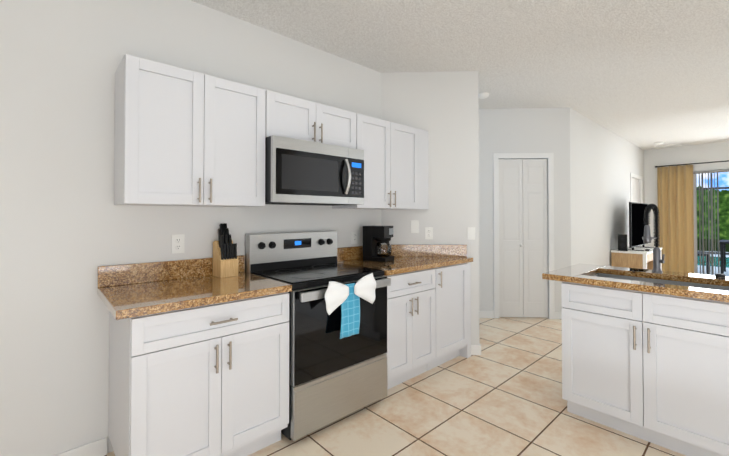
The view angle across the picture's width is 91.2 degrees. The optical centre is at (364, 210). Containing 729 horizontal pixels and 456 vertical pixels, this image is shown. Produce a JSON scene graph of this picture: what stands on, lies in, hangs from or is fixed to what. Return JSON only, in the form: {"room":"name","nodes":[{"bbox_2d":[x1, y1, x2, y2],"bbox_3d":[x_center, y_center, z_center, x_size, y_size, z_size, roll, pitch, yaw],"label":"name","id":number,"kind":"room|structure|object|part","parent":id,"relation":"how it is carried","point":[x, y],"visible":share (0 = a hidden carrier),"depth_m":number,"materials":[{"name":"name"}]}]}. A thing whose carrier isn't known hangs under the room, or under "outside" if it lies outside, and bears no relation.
{"room":"kitchen","nodes":[
{"label":"kitchen","id":0,"kind":"room"},
{"bbox_2d":[0,0,478,455],"bbox_3d":[-0.762,-0.003,2.226,4.456,2.690,0.774,1,-1,-42],"label":"wall","id":1,"kind":"structure","parent":0,"point":[68,227],"depth_m":1.96,"materials":[{"name":"white paint"}]},
{"bbox_2d":[172,234,184,253],"bbox_3d":[-1.158,0.205,2.218,0.072,0.116,0.008,1,-1,-42],"label":"electrical outlet","id":2,"kind":"object","parent":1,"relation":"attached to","point":[177,243],"visible":1,"depth_m":2.22,"materials":[{"name":"white plastic"}]},
{"bbox_2d":[114,54,265,206],"bbox_3d":[-1.004,-0.404,2.124,0.754,0.746,0.358,1,-1,-42],"label":"upper cabinet","id":3,"kind":"object","parent":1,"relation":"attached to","point":[184,137],"visible":1,"depth_m":1.97,"materials":[{"name":"white wood"}]},
{"bbox_2d":[53,343,480,455],"bbox_3d":[1.902,1.318,3.958,10.748,0.092,1.530,1,-1,-42],"label":"baseboard","id":4,"kind":"structure","parent":1,"relation":"attached to","point":[98,447],"depth_m":1.92,"materials":[{"name":"white"}]},
{"bbox_2d":[265,90,355,148],"bbox_3d":[-0.440,-0.620,2.639,0.763,0.302,0.358,1,-1,-42],"label":"upper cabinet","id":5,"kind":"object","parent":1,"relation":"attached to","point":[293,117],"visible":0.69,"depth_m":2.49,"materials":[{"name":"white wood"}]},
{"bbox_2d":[265,135,363,205],"bbox_3d":[-0.401,-0.257,2.591,0.761,0.417,0.471,1,-1,-42],"label":"over-the-range microwave","id":6,"kind":"object","parent":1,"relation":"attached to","point":[300,172],"visible":0.98,"depth_m":2.41,"materials":[{"name":"grey metal"}]},
{"bbox_2d":[351,231,357,243],"bbox_3d":[-0.089,0.239,3.189,0.070,0.110,0.008,1,-1,-42],"label":"electrical outlet","id":7,"kind":"object","parent":1,"relation":"attached to","point":[354,237],"visible":1,"depth_m":3.19,"materials":[{"name":"white plastic"}]},
{"bbox_2d":[332,113,427,208],"bbox_3d":[0.180,-0.391,3.200,0.907,0.746,0.358,1,-1,-42],"label":"upper cabinet","id":8,"kind":"object","parent":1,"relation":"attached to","point":[395,165],"visible":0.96,"depth_m":3.06,"materials":[{"name":"white wood"}]},
{"bbox_2d":[425,227,432,238],"bbox_3d":[0.615,0.213,3.396,0.072,0.116,0.008,0,-1,3],"label":"electrical outlet","id":9,"kind":"object","parent":1,"relation":"attached to","point":[428,232],"visible":1,"depth_m":3.39,"materials":[{"name":"white plastic"}]},
{"bbox_2d":[467,227,474,239],"bbox_3d":[1.011,0.213,3.377,0.072,0.116,0.009,0,-1,3],"label":"light switch","id":10,"kind":"object","parent":1,"relation":"attached to","point":[470,233],"visible":1,"depth_m":3.38,"materials":[{"name":"white plastic"}]},
{"bbox_2d":[104,317,685,455],"bbox_3d":[2.632,1.404,3.154,11.350,0.100,8.100,1,-1,-42],"label":"floor","id":11,"kind":"structure","parent":0,"point":[501,395],"depth_m":2.32,"materials":[{"name":"tile"}]},
{"bbox_2d":[108,292,288,455],"bbox_3d":[-0.908,0.898,1.989,0.768,0.883,0.663,1,-1,-42],"label":"base cabinet","id":12,"kind":"object","parent":11,"relation":"on","point":[210,380],"visible":0.96,"depth_m":1.74,"materials":[{"name":"white wood"}]},
{"bbox_2d":[97,255,291,319],"bbox_3d":[-0.933,0.379,1.983,0.826,0.153,0.648,1,-1,-42],"label":"countertop","id":13,"kind":"structure","parent":12,"relation":"on","point":[124,291],"depth_m":1.95,"materials":[{"name":"stone"}]},
{"bbox_2d":[213,223,238,277],"bbox_3d":[-0.908,0.252,2.323,0.115,0.338,0.159,1,-1,-42],"label":"knife block","id":14,"kind":"object","parent":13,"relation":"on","point":[225,261],"visible":1,"depth_m":2.28,"materials":[{"name":"brown wood"}]},
{"bbox_2d":[245,231,390,440],"bbox_3d":[-0.319,0.755,2.488,0.757,1.182,0.704,1,-1,-42],"label":"range","id":15,"kind":"object","parent":11,"relation":"on","point":[333,376],"visible":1,"depth_m":2.28,"materials":[{"name":"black metal"}]},
{"bbox_2d":[340,283,359,338],"bbox_3d":[-0.091,0.610,2.202,0.165,0.319,0.017,1,-1,-42],"label":"towel","id":16,"kind":"object","parent":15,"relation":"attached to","point":[350,315],"visible":0.73,"depth_m":2.20,"materials":[{"name":"blue fabric"}]},
{"bbox_2d":[324,273,375,314],"bbox_3d":[-0.075,0.502,2.182,0.404,0.208,0.035,1,-1,-42],"label":"bow","id":17,"kind":"object","parent":15,"relation":"attached to","point":[336,294],"visible":1,"depth_m":2.14,"materials":[{"name":"white fabric"}]},
{"bbox_2d":[383,268,435,389],"bbox_3d":[0.169,0.910,2.969,0.602,0.883,0.663,1,-1,-42],"label":"base cabinet","id":18,"kind":"object","parent":11,"relation":"on","point":[411,324],"visible":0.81,"depth_m":2.75,"materials":[{"name":"white wood"}]},
{"bbox_2d":[337,244,472,275],"bbox_3d":[0.365,0.394,3.164,1.150,0.153,0.649,1,-1,-42],"label":"countertop","id":19,"kind":"structure","parent":18,"relation":"on","point":[409,258],"depth_m":3.17,"materials":[{"name":"stone"}]},
{"bbox_2d":[363,225,393,261],"bbox_3d":[0.127,0.281,3.121,0.247,0.300,0.264,1,-1,-42],"label":"coffee maker","id":20,"kind":"object","parent":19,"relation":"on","point":[374,237],"visible":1,"depth_m":3.06,"materials":[{"name":"black plastic"}]},
{"bbox_2d":[427,262,470,370],"bbox_3d":[0.601,0.915,3.352,0.549,0.883,0.651,1,-1,-42],"label":"base cabinet","id":21,"kind":"object","parent":11,"relation":"on","point":[453,311],"visible":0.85,"depth_m":3.15,"materials":[{"name":"white wood"}]},
{"bbox_2d":[611,246,661,269],"bbox_3d":[4.555,1.012,5.949,1.270,0.755,0.460,1,-1,-42],"label":"console table","id":22,"kind":"object","parent":11,"relation":"on","point":[631,258],"visible":0.38,"depth_m":5.55,"materials":[{"name":"white"}]},
{"bbox_2d":[617,234,627,250],"bbox_3d":[4.075,0.500,5.627,0.087,0.259,0.130,1,-1,-42],"label":"speaker","id":23,"kind":"object","parent":22,"relation":"on","point":[622,242],"visible":1,"depth_m":5.60},
{"bbox_2d":[627,202,653,250],"bbox_3d":[4.636,0.250,6.019,1.250,0.769,0.280,1,-1,-42],"label":"tv","id":24,"kind":"object","parent":22,"relation":"on","point":[636,221],"visible":0.88,"depth_m":5.81,"materials":[{"name":"black plastic"}]},
{"bbox_2d":[561,274,728,455],"bbox_3d":[1.833,0.901,2.210,0.630,0.884,0.922,1,-1,-42],"label":"base cabinet","id":25,"kind":"object","parent":11,"relation":"on","point":[650,367],"visible":0.98,"depth_m":1.99,"materials":[{"name":"white wood"}]},
{"bbox_2d":[542,263,728,301],"bbox_3d":[2.320,0.424,1.748,0.756,0.057,2.492,1,-1,-42],"label":"countertop","id":26,"kind":"structure","parent":25,"relation":"on","point":[579,273],"depth_m":2.25,"materials":[{"name":"stone"}]},
{"bbox_2d":[642,204,664,271],"bbox_3d":[1.987,0.186,2.451,0.171,0.473,0.103,1,-1,-42],"label":"faucet","id":27,"kind":"object","parent":26,"relation":"on","point":[657,260],"visible":1,"depth_m":2.46,"materials":[{"name":"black metal"}]},
{"bbox_2d":[592,273,728,290],"bbox_3d":[1.834,0.570,2.236,0.454,0.220,0.764,1,-1,-42],"label":"sink","id":28,"kind":"object","parent":26,"relation":"in","point":[715,287],"visible":0.02,"depth_m":2.37,"materials":[{"name":"silver metal"}]},
{"bbox_3d":[2.267,0.411,2.274,0.047,0.018,0.048,1,-1,-42],"label":"soap dispenser cap","id":29,"kind":"part","parent":26,"relation":"part of","materials":[{"name":"black plastic"}]},
{"bbox_2d":[411,221,418,232],"bbox_3d":[0.480,0.152,3.405,0.075,0.120,0.005,0,-1,3],"label":"outlet","id":30,"kind":"object","parent":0,"point":[414,226],"visible":1,"depth_m":3.40,"materials":[{"name":"white plastic"}]},
{"bbox_2d":[191,0,728,149],"bbox_3d":[2.632,-1.386,3.189,11.350,0.100,8.100,1,-1,-42],"label":"ceiling","id":31,"kind":"structure","parent":0,"point":[644,74],"depth_m":2.92,"materials":[{"name":"white paint"}]},
{"bbox_2d":[478,92,488,98],"bbox_3d":[1.346,-1.306,4.060,0.140,0.038,0.140,1,-1,-42],"label":"smoke detector","id":32,"kind":"object","parent":31,"relation":"attached to","point":[483,95],"visible":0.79,"depth_m":4.02,"materials":[{"name":"white plastic"}]},
{"bbox_2d":[654,144,681,148],"bbox_3d":[6.002,-1.279,7.063,0.250,0.016,0.400,1,-1,-42],"label":"ceiling vent","id":33,"kind":"object","parent":31,"relation":"in","point":[666,146],"visible":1,"depth_m":7.04,"materials":[{"name":"white"}]},
{"bbox_2d":[479,109,510,310],"bbox_3d":[1.421,0.027,4.626,2.494,2.690,0.780,1,-1,-42],"label":"wall","id":34,"kind":"structure","parent":0,"point":[494,124],"depth_m":4.59,"materials":[{"name":"white paint"}]},
{"bbox_2d":[493,153,554,318],"bbox_3d":[2.033,0.316,4.558,0.754,2.112,0.016,0,-1,3],"label":"door frame","id":35,"kind":"structure","parent":34,"relation":"attached to","point":[498,156],"depth_m":4.55,"materials":[{"name":"white wood"}]},
{"bbox_2d":[511,108,570,317],"bbox_3d":[2.137,0.026,4.526,0.540,2.690,0.630,1,-1,-42],"label":"wall","id":36,"kind":"structure","parent":0,"point":[529,130],"depth_m":4.56,"materials":[{"name":"white paint"}]},
{"bbox_2d":[479,311,561,318],"bbox_3d":[1.593,1.326,4.568,2.022,0.092,0.012,0,-1,3],"label":"baseboard","id":37,"kind":"structure","parent":36,"relation":"attached to","point":[490,314],"depth_m":4.56,"materials":[{"name":"white"}]},
{"bbox_2d":[499,159,547,317],"bbox_3d":[2.035,0.347,4.593,0.454,2.026,0.454,1,-1,-42],"label":"bifold door","id":38,"kind":"structure","parent":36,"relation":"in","point":[523,259],"depth_m":4.58,"materials":[{"name":"white wood"}]},
{"bbox_2d":[567,108,570,227],"bbox_3d":[2.523,0.028,4.640,0.185,2.690,0.279,1,-1,-42],"label":"wall","id":39,"kind":"structure","parent":0,"point":[568,109],"depth_m":4.55,"materials":[{"name":"white paint"}]},
{"bbox_2d":[570,108,644,265],"bbox_3d":[4.325,0.047,6.171,4.710,2.690,0.120,1,-1,-42],"label":"wall","id":40,"kind":"structure","parent":0,"point":[604,163],"depth_m":5.35,"materials":[{"name":"white paint"}]},
{"bbox_2d":[630,173,642,245],"bbox_3d":[5.332,0.345,7.035,0.980,2.115,0.081,1,-1,-42],"label":"door frame","id":41,"kind":"structure","parent":40,"relation":"attached to","point":[634,190],"depth_m":7.07,"materials":[{"name":"white wood"}]},
{"bbox_2d":[644,141,728,246],"bbox_3d":[7.571,0.043,5.818,0.120,2.690,4.770,1,-1,-42],"label":"wall","id":42,"kind":"structure","parent":0,"point":[701,153],"depth_m":7.16,"materials":[{"name":"white paint"}]},
{"bbox_2d":[655,160,728,167],"bbox_3d":[6.889,-0.920,6.400,0.121,0.040,2.632,1,-1,-42],"label":"curtain rod","id":43,"kind":"object","parent":42,"relation":"attached to","point":[692,163],"visible":1,"depth_m":6.92,"materials":[{"name":"grey metal"}]},
{"bbox_2d":[657,165,693,272],"bbox_3d":[6.185,0.239,7.103,0.091,2.270,0.543,1,-1,-42],"label":"curtain","id":44,"kind":"object","parent":43,"relation":"hanging from","point":[675,203],"visible":0.83,"depth_m":7.10,"materials":[{"name":"brown fabric"}]},
{"bbox_2d":[693,169,728,273],"bbox_3d":[7.114,0.306,6.311,0.050,2.176,1.912,1,-1,-42],"label":"window frame","id":45,"kind":"structure","parent":42,"relation":"in","point":[695,227],"depth_m":6.98,"materials":[{"name":"silver metal"}]},
{"bbox_2d":[693,170,728,274],"bbox_3d":[7.037,0.288,6.262,0.088,2.110,1.850,1,-1,-42],"label":"vertical blinds","id":46,"kind":"object","parent":45,"relation":"attached to","point":[702,200],"visible":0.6,"depth_m":6.79,"materials":[{"name":"grey"}]},
{"label":"outside","id":47,"kind":"structure","parent":0,"visible":0},
{"bbox_2d":[697,172,728,251],"bbox_3d":[19.123,-5.260,13.976,0.100,14.500,34.000,1,-1,-42],"label":"sky","id":48,"kind":"structure","parent":47,"point":[723,179],"depth_m":16.73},
{"bbox_2d":[698,251,728,276],"bbox_3d":[10.757,1.488,8.987,8.879,0.120,12.000,1,-1,-42],"label":"ground","id":49,"kind":"structure","parent":47,"point":[726,273],"depth_m":9.56,"materials":[{"name":"white"}]},
{"bbox_2d":[697,240,728,273],"bbox_3d":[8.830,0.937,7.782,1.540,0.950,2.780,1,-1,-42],"label":"patio chair","id":50,"kind":"object","parent":49,"relation":"on","point":[723,243],"depth_m":7.86,"materials":[{"name":"black metal"}]},
{"bbox_2d":[697,187,728,254],"bbox_3d":[12.954,-0.282,11.007,0.060,3.470,12.000,1,-1,-42],"label":"cage","id":51,"kind":"object","parent":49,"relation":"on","point":[709,189],"depth_m":12.10,"materials":[{"name":"grey metal"}]}
]}

